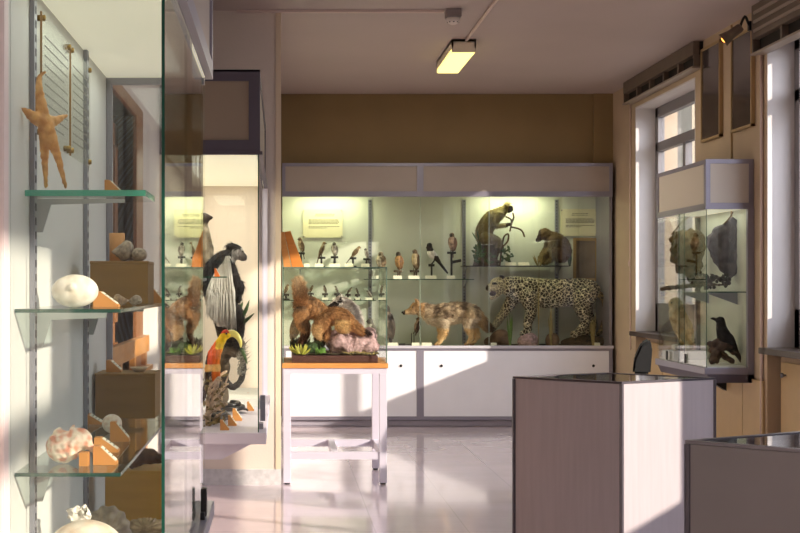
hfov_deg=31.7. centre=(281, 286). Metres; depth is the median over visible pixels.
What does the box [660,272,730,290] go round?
leafy branch
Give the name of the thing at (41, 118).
starfish
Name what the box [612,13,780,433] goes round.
wall
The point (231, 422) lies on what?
block
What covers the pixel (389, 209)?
display case
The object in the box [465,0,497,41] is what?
conduit
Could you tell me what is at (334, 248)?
bird
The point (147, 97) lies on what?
wall
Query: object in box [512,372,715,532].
display case
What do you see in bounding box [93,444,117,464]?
block
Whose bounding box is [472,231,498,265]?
plant
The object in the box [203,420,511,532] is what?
floor
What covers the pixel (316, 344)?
moss mound
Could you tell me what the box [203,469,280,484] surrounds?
baseboard
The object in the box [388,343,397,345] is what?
label card
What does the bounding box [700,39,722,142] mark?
wall picture
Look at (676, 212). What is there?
diffuser
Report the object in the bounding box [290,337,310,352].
bush
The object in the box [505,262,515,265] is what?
label card
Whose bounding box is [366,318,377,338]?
bird
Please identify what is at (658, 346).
base cabinet
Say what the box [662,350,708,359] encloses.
block
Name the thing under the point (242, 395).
step
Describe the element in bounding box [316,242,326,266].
bird
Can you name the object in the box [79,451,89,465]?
block
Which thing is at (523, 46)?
ceiling
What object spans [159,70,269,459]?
display case
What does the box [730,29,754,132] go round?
wall picture
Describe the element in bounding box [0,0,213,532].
display case
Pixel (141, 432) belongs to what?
glass shelf
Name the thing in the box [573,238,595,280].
framed print
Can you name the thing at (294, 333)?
bird
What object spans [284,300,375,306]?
glass shelf
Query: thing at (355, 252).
bird
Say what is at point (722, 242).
bark slab
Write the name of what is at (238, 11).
duct
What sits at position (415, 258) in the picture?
bird
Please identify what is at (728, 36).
lamp
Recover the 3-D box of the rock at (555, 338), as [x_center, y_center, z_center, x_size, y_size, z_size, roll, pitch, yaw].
[2.569,0.497,13.297,0.135,0.130,0.137,0,0,0]
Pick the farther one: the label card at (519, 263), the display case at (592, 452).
the label card at (519, 263)
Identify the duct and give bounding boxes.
[237,10,443,12]
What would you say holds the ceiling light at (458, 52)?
attached to the ceiling
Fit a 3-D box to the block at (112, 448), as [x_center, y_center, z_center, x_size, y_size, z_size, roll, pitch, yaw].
[-0.394,0.355,3.158,0.055,0.033,0.035,0,0,0]
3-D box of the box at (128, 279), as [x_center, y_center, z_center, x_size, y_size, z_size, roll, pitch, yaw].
[-0.413,-0.011,3.630,0.149,0.109,0.162,0,0,0]
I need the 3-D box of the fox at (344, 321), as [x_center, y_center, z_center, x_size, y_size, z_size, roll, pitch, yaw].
[0.395,0.252,9.511,0.437,0.264,0.227,0,0,-7]
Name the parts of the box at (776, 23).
rail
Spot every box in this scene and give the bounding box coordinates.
[90,261,153,303]
[95,370,160,418]
[105,464,161,520]
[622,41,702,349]
[750,0,799,55]
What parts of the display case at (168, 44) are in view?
post, shelf rail, panel, shelf rail, frame, sliding pane, header frame, sliding pane, header panel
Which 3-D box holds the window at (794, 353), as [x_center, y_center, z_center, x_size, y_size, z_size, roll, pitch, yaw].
[3.215,-0.589,8.015,0.290,2.038,2.030,0,0,0]
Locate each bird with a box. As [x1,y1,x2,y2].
[203,213,213,267]
[284,284,289,299]
[289,319,298,342]
[297,237,304,260]
[308,285,313,295]
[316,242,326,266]
[321,285,328,299]
[331,242,337,263]
[334,286,339,296]
[346,246,360,266]
[363,248,369,266]
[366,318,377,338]
[376,252,386,266]
[387,305,395,342]
[394,252,403,275]
[410,249,419,275]
[413,317,420,335]
[447,233,456,275]
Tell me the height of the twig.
0.240 m
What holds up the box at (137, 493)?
on the display case at (168, 44)
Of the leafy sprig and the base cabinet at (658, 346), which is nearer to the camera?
the leafy sprig
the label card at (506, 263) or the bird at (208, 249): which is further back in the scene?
the label card at (506, 263)
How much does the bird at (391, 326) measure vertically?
0.373 m
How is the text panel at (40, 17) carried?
attached to the display case at (168, 44)
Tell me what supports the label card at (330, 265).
on the glass shelf
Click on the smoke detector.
(452, 16)
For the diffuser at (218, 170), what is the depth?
7.99 m
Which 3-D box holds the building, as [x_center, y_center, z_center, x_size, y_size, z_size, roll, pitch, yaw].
[12.060,-1.190,33.000,7.880,11.000,10.000,0,0,0]
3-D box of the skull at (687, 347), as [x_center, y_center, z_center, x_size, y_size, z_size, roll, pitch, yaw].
[2.950,0.441,10.204,0.054,0.051,0.091,0,0,0]
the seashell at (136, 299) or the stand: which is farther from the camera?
the stand
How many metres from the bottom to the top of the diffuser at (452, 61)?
0.034 m
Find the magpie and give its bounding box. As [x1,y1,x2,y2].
[426,243,447,275]
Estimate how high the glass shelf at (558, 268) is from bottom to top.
0.070 m
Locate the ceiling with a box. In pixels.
[213,0,760,93]
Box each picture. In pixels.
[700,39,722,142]
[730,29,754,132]
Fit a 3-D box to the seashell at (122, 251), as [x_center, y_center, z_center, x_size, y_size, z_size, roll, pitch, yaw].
[-0.402,-0.093,3.604,0.048,0.054,0.062,0,0,40]
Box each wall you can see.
[113,85,161,463]
[281,93,612,419]
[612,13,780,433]
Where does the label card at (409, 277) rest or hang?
on the glass shelf at (465, 280)
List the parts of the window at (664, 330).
sill, frame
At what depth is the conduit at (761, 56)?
9.09 m
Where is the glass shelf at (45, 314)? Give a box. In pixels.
[15,303,161,347]
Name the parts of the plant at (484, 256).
blade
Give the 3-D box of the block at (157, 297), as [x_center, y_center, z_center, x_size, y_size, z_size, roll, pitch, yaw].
[-0.335,0.025,3.775,0.038,0.037,0.050,0,0,0]
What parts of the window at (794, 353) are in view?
sill, frame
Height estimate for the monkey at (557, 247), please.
0.386 m
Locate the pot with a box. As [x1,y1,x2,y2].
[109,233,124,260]
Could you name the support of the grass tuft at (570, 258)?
on the glass shelf at (558, 268)
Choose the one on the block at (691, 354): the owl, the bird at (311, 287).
the owl
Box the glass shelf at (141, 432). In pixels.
[15,413,161,501]
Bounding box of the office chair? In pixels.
[633,339,651,373]
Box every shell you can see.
[46,425,93,462]
[129,448,161,468]
[130,366,147,371]
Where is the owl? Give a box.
[668,297,693,350]
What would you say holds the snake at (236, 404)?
on the display case at (234, 126)
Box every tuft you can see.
[289,343,309,354]
[507,317,512,345]
[533,255,544,265]
[548,308,552,345]
[567,256,571,265]
[590,315,595,344]
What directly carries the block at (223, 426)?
on the display case at (234, 126)
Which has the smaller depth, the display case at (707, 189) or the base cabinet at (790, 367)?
the base cabinet at (790, 367)
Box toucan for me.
[203,330,241,400]
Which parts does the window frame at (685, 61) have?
pull cord, rail, casing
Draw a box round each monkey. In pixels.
[203,242,250,389]
[474,202,512,263]
[536,228,572,265]
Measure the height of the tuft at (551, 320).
0.385 m
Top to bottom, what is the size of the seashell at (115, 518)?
0.130 m
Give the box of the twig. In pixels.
[506,213,524,236]
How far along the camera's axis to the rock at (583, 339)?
13.35 m
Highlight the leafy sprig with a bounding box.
[240,300,253,363]
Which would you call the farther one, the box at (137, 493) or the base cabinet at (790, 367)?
the base cabinet at (790, 367)
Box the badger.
[328,291,365,327]
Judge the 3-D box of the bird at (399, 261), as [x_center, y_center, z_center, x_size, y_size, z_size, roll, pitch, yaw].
[1.127,-0.209,13.506,0.097,0.265,0.086,0,0,18]
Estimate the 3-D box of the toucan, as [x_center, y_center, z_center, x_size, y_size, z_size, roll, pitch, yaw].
[-0.319,0.410,7.241,0.195,0.381,0.131,0,0,-22]
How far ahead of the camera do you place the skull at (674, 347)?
10.20 m
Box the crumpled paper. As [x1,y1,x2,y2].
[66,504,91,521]
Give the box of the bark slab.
[707,212,736,277]
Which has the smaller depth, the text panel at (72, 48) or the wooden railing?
the text panel at (72, 48)
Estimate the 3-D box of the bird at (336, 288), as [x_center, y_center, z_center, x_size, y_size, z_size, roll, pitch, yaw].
[0.531,0.056,13.520,0.070,0.138,0.068,0,0,0]
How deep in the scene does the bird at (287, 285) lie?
13.51 m
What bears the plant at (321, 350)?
on the tray
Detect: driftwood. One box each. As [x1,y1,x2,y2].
[203,370,228,426]
[707,338,734,363]
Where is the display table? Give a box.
[282,357,387,483]
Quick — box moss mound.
[301,340,324,354]
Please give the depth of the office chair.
8.40 m
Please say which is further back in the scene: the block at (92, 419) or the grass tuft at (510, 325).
the grass tuft at (510, 325)
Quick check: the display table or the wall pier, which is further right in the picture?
the display table
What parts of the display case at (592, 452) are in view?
corner post, panel, frame, glass, corner post, panel, corner post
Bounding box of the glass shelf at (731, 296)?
[682,291,745,303]
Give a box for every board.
[497,344,585,345]
[560,209,595,235]
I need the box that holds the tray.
[291,350,378,362]
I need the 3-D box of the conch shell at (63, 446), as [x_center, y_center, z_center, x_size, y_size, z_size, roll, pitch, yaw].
[-0.448,0.331,2.952,0.096,0.081,0.075,0,0,-27]
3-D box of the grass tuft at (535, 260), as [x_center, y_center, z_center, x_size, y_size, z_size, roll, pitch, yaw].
[2.467,-0.259,13.451,0.131,0.114,0.077,0,0,0]
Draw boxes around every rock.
[326,327,379,354]
[488,329,511,345]
[517,333,537,345]
[545,333,559,345]
[561,334,603,345]
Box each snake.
[203,409,230,421]
[221,400,247,411]
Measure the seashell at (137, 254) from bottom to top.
0.035 m
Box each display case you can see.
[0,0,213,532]
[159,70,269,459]
[282,163,613,425]
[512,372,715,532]
[655,159,753,390]
[684,431,799,532]
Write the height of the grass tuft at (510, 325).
0.324 m
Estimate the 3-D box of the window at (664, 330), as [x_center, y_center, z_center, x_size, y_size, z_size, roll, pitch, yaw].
[3.215,-0.574,11.495,0.290,2.008,1.790,0,0,0]
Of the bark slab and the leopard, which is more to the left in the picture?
the leopard
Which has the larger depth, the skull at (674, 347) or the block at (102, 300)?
the skull at (674, 347)
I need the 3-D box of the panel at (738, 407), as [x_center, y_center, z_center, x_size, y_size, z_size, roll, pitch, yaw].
[3.120,0.955,9.825,0.017,0.690,1.510,0,0,0]
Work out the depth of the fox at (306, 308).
9.53 m
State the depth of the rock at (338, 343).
9.46 m
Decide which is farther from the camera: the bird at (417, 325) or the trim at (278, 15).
the bird at (417, 325)
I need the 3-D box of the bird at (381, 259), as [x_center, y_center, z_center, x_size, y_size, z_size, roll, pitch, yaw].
[0.958,-0.239,13.514,0.099,0.208,0.093,0,0,0]
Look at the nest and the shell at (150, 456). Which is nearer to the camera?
the shell at (150, 456)
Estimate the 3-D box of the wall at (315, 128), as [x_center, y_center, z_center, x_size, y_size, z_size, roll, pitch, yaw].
[1.490,-0.260,13.570,4.220,3.140,0.660,0,0,0]
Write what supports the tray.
on the display table
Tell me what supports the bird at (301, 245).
on the glass shelf
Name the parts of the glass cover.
pane, pane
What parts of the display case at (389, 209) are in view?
header panel, door, shelf rail, panel, header frame, frame, shelf rail, header panel, door, shelf rail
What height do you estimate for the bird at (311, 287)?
0.143 m
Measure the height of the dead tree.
0.884 m
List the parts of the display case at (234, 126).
panel, header frame, header panel, sliding pane, sliding pane, corner post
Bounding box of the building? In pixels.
[677,104,694,303]
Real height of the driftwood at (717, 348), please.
0.179 m
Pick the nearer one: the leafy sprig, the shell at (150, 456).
the shell at (150, 456)
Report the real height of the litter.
0.032 m
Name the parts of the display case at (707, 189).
sliding pane, wall post, frame, header panel, header frame, pane, panel, wall post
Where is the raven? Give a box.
[710,317,740,362]
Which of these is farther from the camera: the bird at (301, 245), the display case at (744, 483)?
the bird at (301, 245)
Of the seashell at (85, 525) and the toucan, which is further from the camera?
the toucan
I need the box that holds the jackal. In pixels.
[401,299,495,345]
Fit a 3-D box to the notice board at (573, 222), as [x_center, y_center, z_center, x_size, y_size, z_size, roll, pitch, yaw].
[2.902,-0.631,13.683,0.357,0.264,0.014,0,0,0]
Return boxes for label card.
[329,264,339,266]
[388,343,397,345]
[408,276,418,278]
[422,343,431,345]
[425,276,435,278]
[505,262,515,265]
[518,262,528,265]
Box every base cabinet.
[646,338,694,375]
[780,357,799,431]
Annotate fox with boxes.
[290,274,334,350]
[310,306,372,342]
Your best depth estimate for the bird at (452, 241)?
13.49 m
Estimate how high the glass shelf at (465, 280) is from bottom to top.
0.070 m
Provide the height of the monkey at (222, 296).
0.833 m
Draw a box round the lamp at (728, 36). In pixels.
[718,15,751,45]
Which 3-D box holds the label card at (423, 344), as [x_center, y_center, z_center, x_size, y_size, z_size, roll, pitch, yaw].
[1.366,0.544,13.205,0.094,0.037,0.030,0,0,0]
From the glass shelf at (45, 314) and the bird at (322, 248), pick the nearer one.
the glass shelf at (45, 314)
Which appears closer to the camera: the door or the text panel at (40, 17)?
the text panel at (40, 17)
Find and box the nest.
[669,216,705,279]
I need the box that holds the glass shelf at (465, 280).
[362,279,473,285]
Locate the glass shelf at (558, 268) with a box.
[460,266,568,272]
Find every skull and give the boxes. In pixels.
[671,344,678,350]
[682,344,689,350]
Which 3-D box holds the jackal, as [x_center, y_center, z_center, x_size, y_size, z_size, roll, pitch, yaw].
[1.592,0.336,13.320,0.907,0.459,0.319,0,0,6]
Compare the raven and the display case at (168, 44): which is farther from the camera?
the raven
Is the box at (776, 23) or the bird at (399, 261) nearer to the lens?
the box at (776, 23)
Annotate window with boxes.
[629,90,694,343]
[758,38,799,358]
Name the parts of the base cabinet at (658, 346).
door, door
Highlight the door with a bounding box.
[113,85,142,369]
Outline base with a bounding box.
[658,365,753,382]
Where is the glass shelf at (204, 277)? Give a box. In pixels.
[203,276,228,280]
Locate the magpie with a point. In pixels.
(432, 254)
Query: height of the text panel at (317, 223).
0.274 m
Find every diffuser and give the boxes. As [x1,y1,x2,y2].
[42,0,204,77]
[203,155,263,185]
[437,50,474,72]
[673,209,740,215]
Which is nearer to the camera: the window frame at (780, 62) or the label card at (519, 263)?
the window frame at (780, 62)
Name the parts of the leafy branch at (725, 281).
stem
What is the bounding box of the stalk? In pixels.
[538,298,538,345]
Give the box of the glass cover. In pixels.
[283,267,386,362]
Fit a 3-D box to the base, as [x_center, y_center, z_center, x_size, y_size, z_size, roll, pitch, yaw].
[2.970,0.608,9.882,0.312,0.054,1.220,0,0,0]
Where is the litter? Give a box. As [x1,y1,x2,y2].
[343,350,377,354]
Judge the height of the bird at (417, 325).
0.186 m
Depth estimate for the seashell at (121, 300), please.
3.19 m
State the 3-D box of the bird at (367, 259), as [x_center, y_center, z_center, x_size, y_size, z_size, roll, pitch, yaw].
[0.816,-0.283,13.520,0.070,0.183,0.068,0,0,0]
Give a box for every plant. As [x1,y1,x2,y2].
[315,347,325,354]
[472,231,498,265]
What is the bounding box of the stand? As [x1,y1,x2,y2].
[281,231,303,266]
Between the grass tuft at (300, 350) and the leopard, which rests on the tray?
the grass tuft at (300, 350)
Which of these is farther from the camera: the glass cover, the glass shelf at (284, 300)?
the glass shelf at (284, 300)
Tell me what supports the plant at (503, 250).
on the glass shelf at (558, 268)
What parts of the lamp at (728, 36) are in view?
lamp shade, arm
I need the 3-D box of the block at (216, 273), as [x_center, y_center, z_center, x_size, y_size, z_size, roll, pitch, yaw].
[-0.344,-0.077,7.425,0.026,0.044,0.050,0,0,0]
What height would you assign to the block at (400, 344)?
0.030 m
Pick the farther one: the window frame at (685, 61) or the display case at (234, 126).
the window frame at (685, 61)
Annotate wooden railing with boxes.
[113,335,152,447]
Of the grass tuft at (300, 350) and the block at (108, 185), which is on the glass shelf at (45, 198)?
the block at (108, 185)
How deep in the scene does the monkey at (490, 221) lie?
13.46 m
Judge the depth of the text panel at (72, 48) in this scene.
3.50 m
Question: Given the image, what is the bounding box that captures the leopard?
[485,275,602,337]
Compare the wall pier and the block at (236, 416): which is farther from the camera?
the wall pier
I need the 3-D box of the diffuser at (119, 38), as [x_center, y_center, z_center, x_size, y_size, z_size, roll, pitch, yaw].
[-0.413,-0.648,3.535,0.353,0.012,1.530,0,0,0]
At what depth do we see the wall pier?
9.27 m
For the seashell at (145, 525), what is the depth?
3.65 m
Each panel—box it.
[37,11,70,150]
[66,47,91,164]
[303,209,342,237]
[716,379,764,437]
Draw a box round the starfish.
[22,71,67,188]
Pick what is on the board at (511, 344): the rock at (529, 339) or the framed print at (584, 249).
the rock at (529, 339)
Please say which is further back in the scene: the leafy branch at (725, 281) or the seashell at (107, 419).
the leafy branch at (725, 281)
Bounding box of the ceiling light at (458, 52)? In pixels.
[437,39,475,72]
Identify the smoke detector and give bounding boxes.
[445,9,461,24]
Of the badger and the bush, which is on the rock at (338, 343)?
the badger
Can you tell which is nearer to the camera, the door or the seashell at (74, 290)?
the seashell at (74, 290)
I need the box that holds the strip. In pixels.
[730,25,732,217]
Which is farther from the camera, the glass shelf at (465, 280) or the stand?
the glass shelf at (465, 280)
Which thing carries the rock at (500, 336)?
on the board at (511, 344)
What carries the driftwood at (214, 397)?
on the display case at (234, 126)
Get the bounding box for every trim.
[276,13,280,468]
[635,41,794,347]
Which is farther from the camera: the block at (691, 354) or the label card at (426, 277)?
the label card at (426, 277)
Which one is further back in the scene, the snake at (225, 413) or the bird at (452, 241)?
the bird at (452, 241)
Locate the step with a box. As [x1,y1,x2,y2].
[203,388,257,406]
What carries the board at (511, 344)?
on the display case at (389, 209)
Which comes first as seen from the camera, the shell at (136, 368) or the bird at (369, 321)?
the shell at (136, 368)
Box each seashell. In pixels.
[51,274,97,306]
[55,519,117,532]
[91,506,131,532]
[102,414,121,432]
[111,240,133,260]
[113,294,128,305]
[128,295,141,304]
[130,517,161,532]
[131,248,146,260]
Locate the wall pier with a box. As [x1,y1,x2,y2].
[203,11,275,468]
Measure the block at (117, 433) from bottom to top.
0.048 m
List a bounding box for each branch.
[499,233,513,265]
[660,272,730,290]
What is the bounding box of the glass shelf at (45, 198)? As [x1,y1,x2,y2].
[25,190,154,231]
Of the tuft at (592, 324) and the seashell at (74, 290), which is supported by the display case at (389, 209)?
the tuft at (592, 324)
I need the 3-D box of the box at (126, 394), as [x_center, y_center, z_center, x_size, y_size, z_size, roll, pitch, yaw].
[-0.443,0.308,4.035,0.171,0.128,0.172,0,0,0]
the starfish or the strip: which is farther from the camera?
the strip
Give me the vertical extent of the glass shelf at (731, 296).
0.090 m
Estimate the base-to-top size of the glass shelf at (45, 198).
0.085 m
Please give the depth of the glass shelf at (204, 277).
7.30 m
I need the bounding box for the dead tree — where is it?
[210,325,244,407]
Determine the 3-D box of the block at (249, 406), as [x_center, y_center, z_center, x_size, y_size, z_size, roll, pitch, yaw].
[-0.181,0.687,8.075,0.040,0.051,0.050,0,0,0]
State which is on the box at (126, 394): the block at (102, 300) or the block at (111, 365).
the block at (111, 365)
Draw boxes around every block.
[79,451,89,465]
[83,413,101,424]
[93,291,119,306]
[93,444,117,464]
[94,436,119,452]
[104,180,120,189]
[106,360,122,371]
[110,421,129,441]
[154,289,161,302]
[214,268,219,275]
[220,419,228,429]
[228,415,236,425]
[232,408,241,420]
[247,401,253,410]
[399,343,411,345]
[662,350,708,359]
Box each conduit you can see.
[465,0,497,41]
[760,55,762,433]
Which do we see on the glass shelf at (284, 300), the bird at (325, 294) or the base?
the bird at (325, 294)

